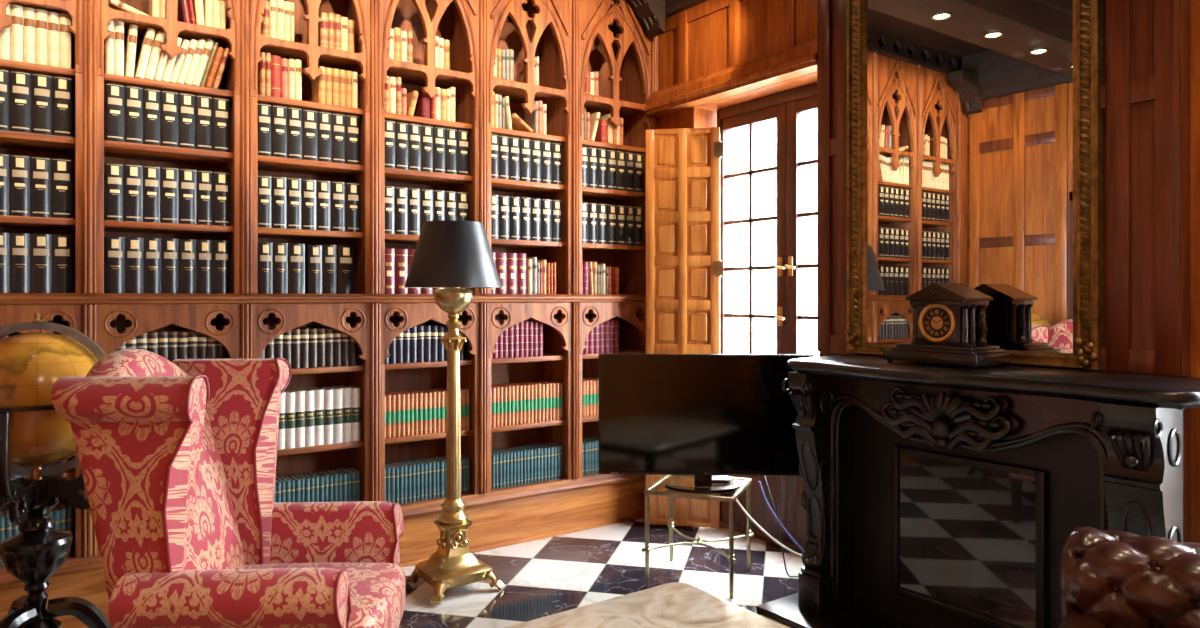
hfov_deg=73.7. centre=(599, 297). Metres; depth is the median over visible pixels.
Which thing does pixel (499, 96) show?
book
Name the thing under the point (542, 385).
volume
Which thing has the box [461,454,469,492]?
volume
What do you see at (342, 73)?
book
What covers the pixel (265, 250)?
volume
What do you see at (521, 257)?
volume
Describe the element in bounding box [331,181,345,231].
volume
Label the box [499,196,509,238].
volume
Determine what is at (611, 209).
volume
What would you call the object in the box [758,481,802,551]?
cable
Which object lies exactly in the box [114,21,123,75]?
book
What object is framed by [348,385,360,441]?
volume
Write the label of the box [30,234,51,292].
volume
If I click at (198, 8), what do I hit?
book
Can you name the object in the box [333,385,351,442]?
volume
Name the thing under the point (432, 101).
book
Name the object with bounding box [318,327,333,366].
book
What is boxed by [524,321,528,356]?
book
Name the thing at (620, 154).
volume
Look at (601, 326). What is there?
book
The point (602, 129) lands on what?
book
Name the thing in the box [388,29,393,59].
book
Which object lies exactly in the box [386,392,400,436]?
volume
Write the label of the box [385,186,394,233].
volume
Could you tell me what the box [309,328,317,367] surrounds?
book
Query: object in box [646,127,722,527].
window shutter
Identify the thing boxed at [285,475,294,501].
volume
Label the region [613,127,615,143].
book
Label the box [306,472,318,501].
volume
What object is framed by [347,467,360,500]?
volume
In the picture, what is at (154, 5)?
book
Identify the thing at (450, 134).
volume
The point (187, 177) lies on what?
volume
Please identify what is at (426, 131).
volume
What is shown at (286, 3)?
book
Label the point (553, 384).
volume
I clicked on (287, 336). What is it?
book
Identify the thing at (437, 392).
volume
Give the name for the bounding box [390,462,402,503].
volume
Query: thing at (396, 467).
volume
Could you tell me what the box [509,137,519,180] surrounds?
volume
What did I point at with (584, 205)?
volume
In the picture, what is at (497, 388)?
volume
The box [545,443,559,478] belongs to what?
volume
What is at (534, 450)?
volume
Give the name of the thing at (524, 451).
volume
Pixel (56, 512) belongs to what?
volume
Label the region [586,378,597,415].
volume
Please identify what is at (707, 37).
wall
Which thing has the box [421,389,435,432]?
volume
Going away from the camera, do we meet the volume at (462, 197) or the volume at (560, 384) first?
the volume at (462, 197)
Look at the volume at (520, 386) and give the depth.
4.27 m
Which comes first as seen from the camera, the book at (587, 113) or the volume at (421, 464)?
the volume at (421, 464)
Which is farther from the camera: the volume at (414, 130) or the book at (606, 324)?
the book at (606, 324)
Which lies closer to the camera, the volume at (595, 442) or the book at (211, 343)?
the book at (211, 343)
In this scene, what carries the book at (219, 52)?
on the bookcase at (216, 316)
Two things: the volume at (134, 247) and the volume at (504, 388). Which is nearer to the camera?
the volume at (134, 247)
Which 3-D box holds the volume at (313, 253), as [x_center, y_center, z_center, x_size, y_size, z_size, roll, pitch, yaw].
[-1.345,-0.125,3.718,0.063,0.226,0.171,0,0,-36]
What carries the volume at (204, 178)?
on the bookcase at (216, 316)
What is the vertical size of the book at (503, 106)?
0.160 m
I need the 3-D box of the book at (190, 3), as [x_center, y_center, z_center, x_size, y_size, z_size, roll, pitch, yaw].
[-1.750,-1.223,3.405,0.043,0.195,0.131,0,0,-36]
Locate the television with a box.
[598,354,813,493]
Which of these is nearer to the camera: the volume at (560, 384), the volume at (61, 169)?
the volume at (61, 169)
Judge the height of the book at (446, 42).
0.170 m
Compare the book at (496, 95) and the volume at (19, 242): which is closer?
the volume at (19, 242)
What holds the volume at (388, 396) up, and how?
on the bookcase at (455, 21)
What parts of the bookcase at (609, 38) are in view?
shelf, ledge moulding, rail, shelf, shelf, shelf, shelf, shelf, arch moulding, gable moulding, panel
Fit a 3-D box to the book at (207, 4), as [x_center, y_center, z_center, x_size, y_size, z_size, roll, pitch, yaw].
[-1.690,-1.224,3.442,0.029,0.198,0.121,0,0,-36]
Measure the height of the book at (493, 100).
0.187 m
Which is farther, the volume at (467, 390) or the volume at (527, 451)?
the volume at (527, 451)
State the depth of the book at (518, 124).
4.30 m
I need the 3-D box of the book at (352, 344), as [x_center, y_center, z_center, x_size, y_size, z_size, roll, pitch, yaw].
[-1.192,0.231,3.804,0.035,0.178,0.131,0,0,-36]
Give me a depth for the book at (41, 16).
3.05 m
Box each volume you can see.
[0,69,9,130]
[0,154,9,214]
[0,233,9,292]
[0,509,5,565]
[5,509,11,538]
[10,71,30,132]
[10,155,29,215]
[10,233,29,292]
[12,524,19,535]
[30,157,50,216]
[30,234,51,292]
[32,73,51,134]
[51,158,71,217]
[52,76,71,136]
[52,234,71,292]
[53,503,59,529]
[59,502,65,529]
[65,502,72,555]
[104,83,123,141]
[104,163,123,220]
[104,237,124,292]
[124,86,142,143]
[124,164,142,221]
[125,237,143,292]
[143,88,160,145]
[143,166,159,222]
[144,238,160,292]
[160,167,178,223]
[161,91,177,146]
[161,238,178,292]
[178,93,195,148]
[179,169,196,223]
[179,239,195,292]
[196,95,212,150]
[196,240,212,292]
[197,170,212,224]
[213,98,229,151]
[213,172,229,225]
[213,240,229,293]
[258,103,271,155]
[258,175,271,227]
[258,242,272,293]
[272,105,286,157]
[272,177,286,228]
[273,243,287,293]
[274,482,275,502]
[275,476,285,501]
[275,478,280,501]
[277,392,285,449]
[278,475,290,501]
[283,389,294,448]
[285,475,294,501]
[287,107,301,158]
[287,178,301,228]
[288,243,304,293]
[288,388,304,447]
[288,474,299,501]
[293,473,304,501]
[297,388,313,446]
[300,473,309,501]
[302,109,317,160]
[302,179,315,229]
[302,473,313,501]
[305,245,321,293]
[305,386,323,445]
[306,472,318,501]
[312,471,323,501]
[316,180,330,230]
[316,470,328,501]
[318,111,331,161]
[321,387,332,444]
[322,245,336,293]
[323,470,332,501]
[324,386,342,443]
[325,469,337,501]
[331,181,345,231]
[331,469,341,501]
[332,113,345,163]
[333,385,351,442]
[334,469,346,501]
[337,245,353,293]
[338,468,350,501]
[346,115,359,164]
[346,183,359,231]
[346,468,355,500]
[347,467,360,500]
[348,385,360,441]
[385,120,394,167]
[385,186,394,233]
[385,248,394,293]
[385,392,395,437]
[385,393,390,437]
[385,395,385,437]
[385,463,394,502]
[385,465,389,501]
[385,468,385,501]
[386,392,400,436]
[386,462,398,502]
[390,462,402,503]
[394,391,404,436]
[395,122,407,169]
[395,187,407,233]
[395,249,407,293]
[396,391,409,435]
[396,462,406,502]
[397,461,411,501]
[401,391,413,435]
[403,460,415,501]
[407,391,417,434]
[408,123,420,170]
[408,188,419,234]
[408,249,420,293]
[408,460,419,500]
[411,459,423,500]
[412,390,422,434]
[416,390,426,433]
[416,459,427,499]
[417,458,430,498]
[418,390,431,433]
[420,189,432,232]
[421,125,432,171]
[421,288,432,293]
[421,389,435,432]
[422,458,435,498]
[427,457,439,497]
[429,389,439,432]
[429,457,443,496]
[430,389,444,431]
[433,127,444,172]
[433,190,444,220]
[435,456,445,496]
[436,388,446,431]
[445,128,456,173]
[445,191,456,220]
[457,130,468,175]
[457,192,468,220]
[460,388,469,429]
[460,389,465,429]
[460,390,461,429]
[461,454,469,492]
[461,457,465,493]
[461,458,461,493]
[491,134,498,177]
[491,195,498,238]
[491,252,495,293]
[491,385,502,425]
[491,386,499,426]
[491,387,491,426]
[491,450,501,487]
[491,452,497,488]
[491,453,494,488]
[491,455,491,488]
[492,387,495,426]
[493,449,505,487]
[494,385,506,425]
[495,384,510,424]
[495,449,508,486]
[496,253,506,293]
[497,448,512,486]
[499,135,508,178]
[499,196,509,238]
[503,384,514,424]
[504,448,515,485]
[506,383,518,424]
[506,447,519,484]
[507,253,516,293]
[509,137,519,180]
[510,196,519,239]
[510,383,521,423]
[510,447,522,484]
[511,383,525,423]
[512,447,525,483]
[514,446,529,483]
[517,253,526,293]
[518,383,529,422]
[520,138,530,181]
[520,197,530,239]
[520,446,532,482]
[521,382,536,422]
[521,383,533,422]
[523,445,536,482]
[525,445,539,481]
[527,382,540,421]
[530,445,542,481]
[531,140,540,182]
[531,198,540,240]
[531,444,546,480]
[533,382,544,421]
[535,382,548,420]
[536,381,551,420]
[537,444,549,480]
[539,444,552,479]
[541,141,551,183]
[541,199,550,240]
[541,443,556,479]
[542,381,555,420]
[545,381,558,419]
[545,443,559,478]
[547,442,562,478]
[550,381,562,419]
[551,200,561,241]
[552,143,561,184]
[582,146,587,186]
[582,202,587,242]
[582,378,595,415]
[582,379,588,416]
[582,381,585,417]
[582,438,596,472]
[582,439,593,473]
[582,440,590,473]
[582,442,583,474]
[583,379,591,416]
[583,442,587,474]
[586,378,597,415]
[586,437,597,472]
[588,147,597,187]
[588,203,597,243]
[598,148,606,188]
[598,204,606,243]
[607,150,616,189]
[607,205,616,243]
[617,151,624,190]
[617,205,624,244]
[625,152,633,191]
[625,206,633,244]
[634,153,641,191]
[634,207,641,245]
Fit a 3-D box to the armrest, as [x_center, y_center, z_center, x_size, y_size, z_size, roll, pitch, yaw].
[-0.840,0.854,2.148,0.580,0.172,0.500,0,0,-3]
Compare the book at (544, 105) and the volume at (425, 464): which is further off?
the book at (544, 105)
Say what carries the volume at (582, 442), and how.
on the bookcase at (609, 38)
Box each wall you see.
[658,0,1199,542]
[817,0,1190,542]
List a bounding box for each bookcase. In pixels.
[0,0,89,585]
[83,0,246,570]
[241,0,376,500]
[371,0,485,517]
[480,0,577,503]
[572,0,657,488]
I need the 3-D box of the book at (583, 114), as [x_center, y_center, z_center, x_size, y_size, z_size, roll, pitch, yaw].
[-0.134,-0.964,4.550,0.025,0.152,0.121,0,0,-36]
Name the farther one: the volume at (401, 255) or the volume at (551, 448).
the volume at (551, 448)
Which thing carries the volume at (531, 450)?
on the bookcase at (542, 29)
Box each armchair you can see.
[51,349,405,627]
[1058,526,1199,627]
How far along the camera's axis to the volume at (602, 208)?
4.59 m
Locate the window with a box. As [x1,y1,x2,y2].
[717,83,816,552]
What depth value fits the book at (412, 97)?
3.93 m
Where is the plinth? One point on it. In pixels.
(511, 522)
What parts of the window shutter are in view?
raised panel, raised panel, raised panel, raised panel, raised panel, raised panel, raised panel, raised panel, raised panel, raised panel, raised panel, raised panel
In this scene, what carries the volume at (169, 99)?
on the bookcase at (216, 316)
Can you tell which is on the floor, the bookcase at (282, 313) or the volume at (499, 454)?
the bookcase at (282, 313)
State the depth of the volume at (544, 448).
4.36 m
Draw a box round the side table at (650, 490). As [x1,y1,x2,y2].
[641,475,753,598]
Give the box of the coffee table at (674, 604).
[505,582,788,627]
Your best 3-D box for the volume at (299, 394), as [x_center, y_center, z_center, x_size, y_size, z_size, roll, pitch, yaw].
[-1.395,0.552,3.672,0.041,0.252,0.161,0,0,-36]
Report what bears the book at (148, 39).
on the bookcase at (216, 316)
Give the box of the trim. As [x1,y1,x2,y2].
[644,39,816,116]
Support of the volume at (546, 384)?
on the bookcase at (542, 29)
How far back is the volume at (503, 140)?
4.21 m
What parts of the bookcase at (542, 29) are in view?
shelf, shelf, shelf, shelf, shelf, shelf, shelf, arch moulding, gable moulding, ledge moulding, rail, panel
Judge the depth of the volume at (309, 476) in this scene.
3.64 m
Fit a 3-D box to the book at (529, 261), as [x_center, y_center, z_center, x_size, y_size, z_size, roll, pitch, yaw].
[-0.407,-0.110,4.357,0.028,0.194,0.121,0,0,-36]
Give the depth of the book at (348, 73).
3.73 m
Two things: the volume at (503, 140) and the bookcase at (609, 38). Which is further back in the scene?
the bookcase at (609, 38)
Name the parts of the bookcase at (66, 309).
shelf, shelf, shelf, shelf, shelf, shelf, ledge moulding, rail, panel, arch moulding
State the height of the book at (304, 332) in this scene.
0.178 m
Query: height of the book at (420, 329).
0.179 m
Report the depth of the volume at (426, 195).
3.96 m
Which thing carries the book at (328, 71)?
on the bookcase at (282, 313)
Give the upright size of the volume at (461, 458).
0.179 m
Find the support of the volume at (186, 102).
on the bookcase at (216, 316)
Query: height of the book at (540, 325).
0.189 m
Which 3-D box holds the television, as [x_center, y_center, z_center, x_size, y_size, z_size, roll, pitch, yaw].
[0.475,0.560,3.587,0.964,0.608,0.135,0,0,2]
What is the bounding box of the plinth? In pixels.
[0,478,645,627]
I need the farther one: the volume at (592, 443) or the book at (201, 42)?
the volume at (592, 443)
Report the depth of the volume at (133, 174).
3.23 m
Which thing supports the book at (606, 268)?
on the bookcase at (609, 38)
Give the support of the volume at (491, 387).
on the bookcase at (542, 29)
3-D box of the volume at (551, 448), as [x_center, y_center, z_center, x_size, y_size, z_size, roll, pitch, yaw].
[-0.301,0.913,4.443,0.021,0.179,0.141,0,0,-36]
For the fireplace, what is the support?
on the hearth slab
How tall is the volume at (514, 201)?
0.229 m
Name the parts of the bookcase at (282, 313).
shelf, shelf, shelf, shelf, ledge moulding, arch moulding, shelf, shelf, panel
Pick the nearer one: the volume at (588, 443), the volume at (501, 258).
the volume at (501, 258)
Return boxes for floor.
[399,518,804,627]
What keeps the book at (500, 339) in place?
on the bookcase at (542, 29)
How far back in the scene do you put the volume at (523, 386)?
4.29 m
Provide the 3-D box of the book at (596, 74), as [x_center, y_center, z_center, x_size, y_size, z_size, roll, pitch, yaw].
[-0.053,-1.206,4.617,0.030,0.162,0.131,0,0,-36]
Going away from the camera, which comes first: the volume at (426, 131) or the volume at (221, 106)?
the volume at (221, 106)
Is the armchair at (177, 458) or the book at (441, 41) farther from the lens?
the book at (441, 41)
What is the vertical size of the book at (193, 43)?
0.197 m
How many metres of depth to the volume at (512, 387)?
4.25 m
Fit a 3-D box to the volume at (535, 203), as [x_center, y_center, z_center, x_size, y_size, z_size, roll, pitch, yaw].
[-0.391,-0.421,4.400,0.063,0.228,0.171,0,0,-36]
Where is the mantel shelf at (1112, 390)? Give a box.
[787,354,1199,409]
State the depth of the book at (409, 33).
3.91 m
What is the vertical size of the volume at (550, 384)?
0.206 m
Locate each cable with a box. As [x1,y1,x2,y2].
[735,499,801,556]
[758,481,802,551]
[763,475,797,576]
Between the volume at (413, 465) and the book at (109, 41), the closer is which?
the book at (109, 41)
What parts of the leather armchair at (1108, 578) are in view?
armrest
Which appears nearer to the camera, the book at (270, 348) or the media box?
the book at (270, 348)
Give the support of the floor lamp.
on the floor
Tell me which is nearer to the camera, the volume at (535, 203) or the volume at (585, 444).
the volume at (535, 203)
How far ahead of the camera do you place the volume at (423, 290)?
3.96 m
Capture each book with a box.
[0,4,10,59]
[11,5,22,61]
[24,7,34,63]
[35,9,47,64]
[48,12,58,66]
[59,13,70,68]
[104,21,113,73]
[109,0,148,15]
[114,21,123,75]
[116,331,125,350]
[124,24,137,76]
[126,337,136,348]
[134,28,155,78]
[137,332,147,350]
[144,31,164,79]
[148,331,157,353]
[149,0,160,17]
[154,40,167,80]
[157,330,167,359]
[161,0,164,18]
[161,37,181,81]
[168,330,177,361]
[169,39,189,82]
[176,39,197,83]
[178,0,190,22]
[178,331,187,358]
[184,38,205,84]
[184,330,197,358]
[188,0,195,23]
[192,0,204,25]
[192,39,213,85]
[198,332,206,358]
[200,42,218,86]
[203,0,212,26]
[205,47,223,87]
[207,336,216,358]
[212,48,229,88]
[213,0,220,28]
[217,341,225,358]
[221,0,225,28]
[258,52,264,94]
[261,1,269,36]
[265,53,270,95]
[265,329,274,358]
[267,0,275,37]
[268,328,282,358]
[271,55,280,97]
[276,0,283,39]
[281,58,287,98]
[283,330,291,368]
[284,1,289,40]
[288,59,294,99]
[290,2,293,41]
[292,328,299,368]
[295,59,301,100]
[296,328,308,367]
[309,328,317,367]
[312,66,324,103]
[316,328,325,366]
[318,13,327,47]
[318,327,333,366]
[325,68,331,104]
[328,13,334,48]
[332,69,338,105]
[334,14,340,49]
[334,329,341,366]
[339,70,345,106]
[341,17,347,50]
[342,333,348,365]
[346,71,351,106]
[348,20,353,51]
[349,327,356,365]
[352,72,357,107]
[385,76,388,112]
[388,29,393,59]
[389,77,395,113]
[389,338,395,363]
[393,28,400,60]
[394,326,402,362]
[395,77,401,113]
[401,31,406,61]
[401,88,406,114]
[403,329,409,362]
[407,31,412,62]
[407,91,418,115]
[410,326,416,362]
[413,97,429,117]
[417,325,423,361]
[421,92,434,118]
[421,325,430,361]
[424,36,438,67]
[430,325,437,361]
[434,325,443,360]
[435,87,439,119]
[439,38,443,68]
[439,325,447,360]
[440,89,445,120]
[444,40,449,69]
[446,89,449,120]
[448,87,454,121]
[459,332,463,359]
[491,92,494,126]
[493,338,497,358]
[494,51,496,77]
[495,94,497,127]
[497,49,501,78]
[498,95,501,127]
[498,321,502,357]
[501,50,504,78]
[502,96,511,129]
[502,98,504,128]
[503,329,507,357]
[505,49,508,79]
[508,326,513,357]
[509,49,513,80]
[511,113,532,131]
[514,323,518,357]
[517,62,524,82]
[519,321,523,356]
[524,101,537,132]
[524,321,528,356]
[527,257,536,293]
[527,259,531,293]
[527,321,532,356]
[533,321,542,355]
[533,322,537,356]
[534,58,535,84]
[535,56,538,85]
[537,101,542,133]
[537,260,546,293]
[537,262,541,293]
[537,263,539,293]
[543,104,545,133]
[546,263,549,293]
[550,262,555,293]
[550,263,552,293]
[582,114,583,139]
[582,262,582,293]
[583,262,588,293]
[583,334,588,353]
[584,108,585,139]
[585,71,589,94]
[586,112,589,140]
[588,262,592,293]
[588,319,603,352]
[588,320,593,353]
[589,320,598,353]
[590,72,593,94]
[590,112,599,140]
[592,262,596,293]
[594,71,598,95]
[594,119,607,142]
[597,264,604,293]
[597,265,599,293]
[599,114,612,143]
[599,265,601,293]
[604,320,609,352]
[605,267,607,293]
[607,266,610,293]
[609,320,613,352]
[611,267,618,294]
[611,268,614,294]
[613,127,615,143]
[614,320,618,352]
[616,117,619,144]
[620,118,622,144]
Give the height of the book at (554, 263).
0.180 m
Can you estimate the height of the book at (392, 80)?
0.176 m
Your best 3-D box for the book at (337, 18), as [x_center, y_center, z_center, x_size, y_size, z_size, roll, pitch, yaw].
[-1.250,-1.219,3.761,0.029,0.186,0.132,0,0,-36]
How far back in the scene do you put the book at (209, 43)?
3.38 m
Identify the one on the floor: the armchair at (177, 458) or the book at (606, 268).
the armchair at (177, 458)
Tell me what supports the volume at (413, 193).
on the bookcase at (455, 21)
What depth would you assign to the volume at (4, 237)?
2.99 m
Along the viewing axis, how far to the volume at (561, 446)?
4.42 m
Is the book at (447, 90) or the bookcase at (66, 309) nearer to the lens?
the bookcase at (66, 309)
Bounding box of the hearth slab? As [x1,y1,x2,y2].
[756,593,914,627]
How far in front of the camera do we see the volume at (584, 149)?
4.51 m
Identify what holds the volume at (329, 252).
on the bookcase at (282, 313)
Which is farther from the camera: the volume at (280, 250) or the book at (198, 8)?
the volume at (280, 250)
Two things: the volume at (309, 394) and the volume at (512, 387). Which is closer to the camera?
the volume at (309, 394)
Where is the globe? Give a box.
[0,312,111,627]
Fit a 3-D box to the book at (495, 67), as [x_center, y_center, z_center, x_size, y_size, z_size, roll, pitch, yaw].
[-0.582,-1.218,4.234,0.028,0.185,0.121,0,0,-36]
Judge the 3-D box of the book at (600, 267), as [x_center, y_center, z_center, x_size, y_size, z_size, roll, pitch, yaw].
[-0.027,-0.097,4.630,0.015,0.170,0.121,0,0,-36]
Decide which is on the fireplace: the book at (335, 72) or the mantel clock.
the mantel clock
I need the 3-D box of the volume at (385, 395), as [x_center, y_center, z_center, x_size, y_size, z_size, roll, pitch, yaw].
[-1.074,0.575,3.895,0.022,0.205,0.141,0,0,-36]
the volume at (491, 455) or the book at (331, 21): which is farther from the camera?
the volume at (491, 455)
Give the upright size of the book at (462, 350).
0.177 m
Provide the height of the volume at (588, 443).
0.180 m
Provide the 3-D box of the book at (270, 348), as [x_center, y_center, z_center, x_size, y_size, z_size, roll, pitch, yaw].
[-1.493,0.232,3.589,0.038,0.177,0.131,0,0,-36]
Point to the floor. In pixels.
(544, 577)
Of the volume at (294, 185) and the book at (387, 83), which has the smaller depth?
the volume at (294, 185)
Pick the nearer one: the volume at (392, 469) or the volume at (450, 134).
the volume at (392, 469)
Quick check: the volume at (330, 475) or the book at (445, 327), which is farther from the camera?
the book at (445, 327)
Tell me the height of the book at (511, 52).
0.189 m
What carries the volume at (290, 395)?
on the bookcase at (282, 313)
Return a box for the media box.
[712,476,730,484]
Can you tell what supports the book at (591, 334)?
on the bookcase at (609, 38)
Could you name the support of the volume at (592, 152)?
on the bookcase at (609, 38)
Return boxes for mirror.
[845,0,1102,369]
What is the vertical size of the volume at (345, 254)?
0.229 m
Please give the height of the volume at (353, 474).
0.179 m
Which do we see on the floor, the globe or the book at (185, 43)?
the globe
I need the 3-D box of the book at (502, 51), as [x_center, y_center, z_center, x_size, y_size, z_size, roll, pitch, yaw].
[-0.539,-1.215,4.263,0.022,0.179,0.121,0,0,-36]
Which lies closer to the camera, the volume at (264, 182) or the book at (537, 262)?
the volume at (264, 182)
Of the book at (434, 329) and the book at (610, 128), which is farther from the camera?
the book at (610, 128)
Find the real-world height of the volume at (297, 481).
0.181 m
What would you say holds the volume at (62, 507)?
on the bookcase at (66, 309)
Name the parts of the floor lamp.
lamp shade, lamp shade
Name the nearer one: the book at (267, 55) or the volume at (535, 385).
the book at (267, 55)
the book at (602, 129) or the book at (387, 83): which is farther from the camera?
the book at (602, 129)
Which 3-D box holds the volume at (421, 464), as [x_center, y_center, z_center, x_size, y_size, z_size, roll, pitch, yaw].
[-0.918,0.913,4.004,0.019,0.180,0.141,0,0,-36]
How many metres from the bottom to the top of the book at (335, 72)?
0.170 m
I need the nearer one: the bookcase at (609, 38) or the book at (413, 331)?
the book at (413, 331)
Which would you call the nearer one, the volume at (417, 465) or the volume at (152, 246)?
the volume at (152, 246)
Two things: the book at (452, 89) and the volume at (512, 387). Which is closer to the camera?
the book at (452, 89)
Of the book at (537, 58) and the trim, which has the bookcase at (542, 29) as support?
the book at (537, 58)
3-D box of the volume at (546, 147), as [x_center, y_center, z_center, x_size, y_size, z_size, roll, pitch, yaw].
[-0.336,-0.737,4.441,0.065,0.228,0.171,0,0,-36]
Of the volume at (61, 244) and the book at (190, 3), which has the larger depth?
the book at (190, 3)
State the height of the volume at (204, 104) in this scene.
0.228 m
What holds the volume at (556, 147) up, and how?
on the bookcase at (542, 29)
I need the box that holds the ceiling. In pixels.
[665,0,706,18]
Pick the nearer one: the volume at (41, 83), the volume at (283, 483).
the volume at (41, 83)
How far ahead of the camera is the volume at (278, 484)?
3.55 m
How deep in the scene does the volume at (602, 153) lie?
4.58 m
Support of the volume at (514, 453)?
on the bookcase at (542, 29)
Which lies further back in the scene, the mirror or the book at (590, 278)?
the book at (590, 278)
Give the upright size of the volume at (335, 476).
0.181 m
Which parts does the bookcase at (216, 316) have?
rail, shelf, shelf, shelf, ledge moulding, arch moulding, shelf, panel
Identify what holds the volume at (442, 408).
on the bookcase at (455, 21)
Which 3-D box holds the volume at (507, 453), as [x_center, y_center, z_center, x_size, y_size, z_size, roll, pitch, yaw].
[-0.527,0.912,4.285,0.020,0.181,0.141,0,0,-36]
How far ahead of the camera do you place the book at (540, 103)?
4.34 m
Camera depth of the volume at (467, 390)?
4.09 m
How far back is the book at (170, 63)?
3.31 m
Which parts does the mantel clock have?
dial plate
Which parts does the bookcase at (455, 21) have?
shelf, shelf, shelf, shelf, shelf, shelf, arch moulding, ledge moulding, shelf, rail, panel, gable moulding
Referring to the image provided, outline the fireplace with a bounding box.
[782,354,1199,627]
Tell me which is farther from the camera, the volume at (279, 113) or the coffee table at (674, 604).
the volume at (279, 113)
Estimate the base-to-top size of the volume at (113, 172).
0.228 m
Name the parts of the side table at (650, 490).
leg, leg, frame, leg, leg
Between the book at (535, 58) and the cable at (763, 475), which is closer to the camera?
the cable at (763, 475)
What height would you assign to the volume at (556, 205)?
0.230 m
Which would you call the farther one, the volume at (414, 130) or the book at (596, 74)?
the book at (596, 74)
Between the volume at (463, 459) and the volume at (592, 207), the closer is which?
the volume at (463, 459)
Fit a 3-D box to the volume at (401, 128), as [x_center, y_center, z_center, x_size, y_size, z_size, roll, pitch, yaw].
[-1.007,-0.737,3.957,0.064,0.228,0.171,0,0,-36]
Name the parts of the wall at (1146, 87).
rail, rail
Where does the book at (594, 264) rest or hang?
on the bookcase at (609, 38)
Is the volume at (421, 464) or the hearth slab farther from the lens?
the volume at (421, 464)
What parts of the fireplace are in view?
moulding, moulding, sunk panel moulding, moulding, moulding, moulding, glass, fire door, opening moulding, sunk panel moulding, moulding, moulding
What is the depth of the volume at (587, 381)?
4.53 m
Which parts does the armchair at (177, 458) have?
backrest, armrest, armrest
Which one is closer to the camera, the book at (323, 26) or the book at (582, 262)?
the book at (323, 26)
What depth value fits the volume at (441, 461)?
4.01 m
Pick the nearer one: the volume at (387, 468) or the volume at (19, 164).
the volume at (19, 164)
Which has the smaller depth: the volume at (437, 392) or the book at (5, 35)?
the book at (5, 35)
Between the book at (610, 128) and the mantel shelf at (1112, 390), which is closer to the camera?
the mantel shelf at (1112, 390)
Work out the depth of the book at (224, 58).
3.42 m
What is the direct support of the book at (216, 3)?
on the bookcase at (216, 316)
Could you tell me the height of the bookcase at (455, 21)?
3.060 m
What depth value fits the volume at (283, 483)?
3.57 m
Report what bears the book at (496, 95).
on the bookcase at (542, 29)
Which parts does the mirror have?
rope moulding, frame rail, rope moulding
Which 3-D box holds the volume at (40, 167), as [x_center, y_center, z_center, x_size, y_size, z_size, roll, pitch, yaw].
[-2.182,-0.421,3.119,0.064,0.228,0.171,0,0,-36]
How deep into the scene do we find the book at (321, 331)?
3.67 m
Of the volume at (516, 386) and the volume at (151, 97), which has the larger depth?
the volume at (516, 386)
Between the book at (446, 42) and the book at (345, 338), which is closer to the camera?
the book at (345, 338)
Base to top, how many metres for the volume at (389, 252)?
0.223 m
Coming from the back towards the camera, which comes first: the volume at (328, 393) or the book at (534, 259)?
the book at (534, 259)
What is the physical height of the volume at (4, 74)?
0.228 m
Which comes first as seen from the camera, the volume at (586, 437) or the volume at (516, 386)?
the volume at (516, 386)
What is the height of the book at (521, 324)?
0.193 m
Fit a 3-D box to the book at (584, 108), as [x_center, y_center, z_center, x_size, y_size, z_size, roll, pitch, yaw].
[-0.119,-0.979,4.569,0.018,0.182,0.131,0,0,-36]
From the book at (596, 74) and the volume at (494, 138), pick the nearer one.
the volume at (494, 138)
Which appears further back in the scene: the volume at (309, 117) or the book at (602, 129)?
the book at (602, 129)
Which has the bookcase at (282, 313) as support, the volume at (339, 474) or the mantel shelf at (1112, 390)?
the volume at (339, 474)
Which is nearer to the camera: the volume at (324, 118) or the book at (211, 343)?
the book at (211, 343)
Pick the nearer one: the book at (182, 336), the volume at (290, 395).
the book at (182, 336)
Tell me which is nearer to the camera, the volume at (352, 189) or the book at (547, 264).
the volume at (352, 189)
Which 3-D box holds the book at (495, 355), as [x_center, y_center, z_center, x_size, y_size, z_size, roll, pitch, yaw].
[-0.580,0.224,4.240,0.031,0.193,0.132,0,0,-36]
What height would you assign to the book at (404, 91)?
0.130 m
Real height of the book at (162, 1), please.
0.207 m
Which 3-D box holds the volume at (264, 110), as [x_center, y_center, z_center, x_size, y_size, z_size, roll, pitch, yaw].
[-1.525,-0.737,3.591,0.063,0.230,0.171,0,0,-36]
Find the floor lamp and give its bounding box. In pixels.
[404,220,503,604]
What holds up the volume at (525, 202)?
on the bookcase at (542, 29)
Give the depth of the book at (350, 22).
3.74 m
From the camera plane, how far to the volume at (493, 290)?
4.18 m
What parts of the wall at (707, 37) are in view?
rail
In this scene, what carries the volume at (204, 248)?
on the bookcase at (216, 316)
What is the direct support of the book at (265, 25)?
on the bookcase at (282, 313)
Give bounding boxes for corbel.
[628,0,664,37]
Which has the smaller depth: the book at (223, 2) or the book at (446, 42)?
the book at (223, 2)
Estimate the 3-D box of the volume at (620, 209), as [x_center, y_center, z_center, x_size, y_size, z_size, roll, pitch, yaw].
[0.079,-0.421,4.736,0.063,0.228,0.171,0,0,-36]
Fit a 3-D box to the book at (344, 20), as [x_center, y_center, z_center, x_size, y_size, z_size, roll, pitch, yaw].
[-1.222,-1.216,3.775,0.031,0.180,0.121,0,0,-36]
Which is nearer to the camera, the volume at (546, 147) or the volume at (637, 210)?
the volume at (546, 147)
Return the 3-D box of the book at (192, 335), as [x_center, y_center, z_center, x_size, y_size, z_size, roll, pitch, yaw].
[-1.743,0.231,3.409,0.038,0.179,0.131,0,0,-36]
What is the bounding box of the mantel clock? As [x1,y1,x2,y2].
[883,283,1010,368]
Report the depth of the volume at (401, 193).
3.88 m

